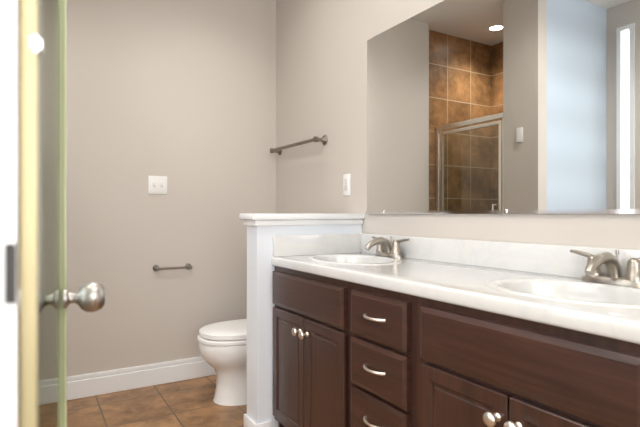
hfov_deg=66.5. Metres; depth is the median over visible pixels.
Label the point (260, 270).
wall
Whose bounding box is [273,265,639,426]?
bathroom vanity
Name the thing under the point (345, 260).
sink
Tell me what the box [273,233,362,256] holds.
backsplash
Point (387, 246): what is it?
faucet
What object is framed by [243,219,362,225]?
molding
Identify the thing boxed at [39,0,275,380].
wall
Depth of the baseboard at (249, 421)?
2.34 m
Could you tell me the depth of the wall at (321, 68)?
2.75 m
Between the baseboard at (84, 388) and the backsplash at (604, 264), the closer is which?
the backsplash at (604, 264)
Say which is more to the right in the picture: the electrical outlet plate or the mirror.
the mirror
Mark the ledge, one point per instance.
(293, 216)
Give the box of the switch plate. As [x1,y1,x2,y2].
[148,176,166,193]
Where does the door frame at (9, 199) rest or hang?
on the floor
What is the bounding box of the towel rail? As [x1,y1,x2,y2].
[270,135,326,154]
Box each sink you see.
[307,254,402,290]
[483,277,639,348]
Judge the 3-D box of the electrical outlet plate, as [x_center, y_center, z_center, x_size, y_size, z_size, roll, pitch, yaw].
[0.147,-0.160,2.718,0.009,0.120,0.072,0,0,-31]
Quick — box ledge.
[239,214,364,219]
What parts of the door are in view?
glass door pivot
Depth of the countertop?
1.44 m
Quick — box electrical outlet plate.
[343,174,350,195]
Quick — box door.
[19,0,104,426]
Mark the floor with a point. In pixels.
(188, 403)
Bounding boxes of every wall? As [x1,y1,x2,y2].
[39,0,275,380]
[247,224,361,426]
[276,0,639,249]
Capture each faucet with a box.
[364,235,409,258]
[569,249,639,288]
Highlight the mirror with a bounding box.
[366,0,639,213]
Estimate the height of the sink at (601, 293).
0.140 m
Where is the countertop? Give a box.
[271,253,639,336]
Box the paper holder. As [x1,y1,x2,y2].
[153,263,192,270]
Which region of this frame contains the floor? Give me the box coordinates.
[19,375,246,426]
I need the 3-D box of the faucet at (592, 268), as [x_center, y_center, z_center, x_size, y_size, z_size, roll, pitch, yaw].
[0.807,0.155,1.386,0.168,0.099,0.272,0,0,-31]
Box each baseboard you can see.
[39,357,215,404]
[244,414,257,426]
[257,421,270,426]
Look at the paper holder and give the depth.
3.08 m
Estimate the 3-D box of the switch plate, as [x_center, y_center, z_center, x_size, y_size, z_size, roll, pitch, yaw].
[-1.022,-0.180,3.081,0.116,0.114,0.016,0,0,-31]
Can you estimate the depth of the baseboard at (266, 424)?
2.30 m
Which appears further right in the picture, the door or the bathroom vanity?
the bathroom vanity
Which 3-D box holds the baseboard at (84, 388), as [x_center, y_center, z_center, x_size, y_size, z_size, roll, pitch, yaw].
[-0.953,1.012,3.123,1.490,0.135,0.016,0,0,-31]
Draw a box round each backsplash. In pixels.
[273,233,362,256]
[363,233,639,284]
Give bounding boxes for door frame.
[0,0,18,426]
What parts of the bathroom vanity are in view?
door, knob, knob, door, drawer, drawer, drawer, door, knob, knob, door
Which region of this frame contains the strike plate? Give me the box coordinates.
[5,244,15,303]
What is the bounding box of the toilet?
[197,319,246,405]
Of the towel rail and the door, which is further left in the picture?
the door

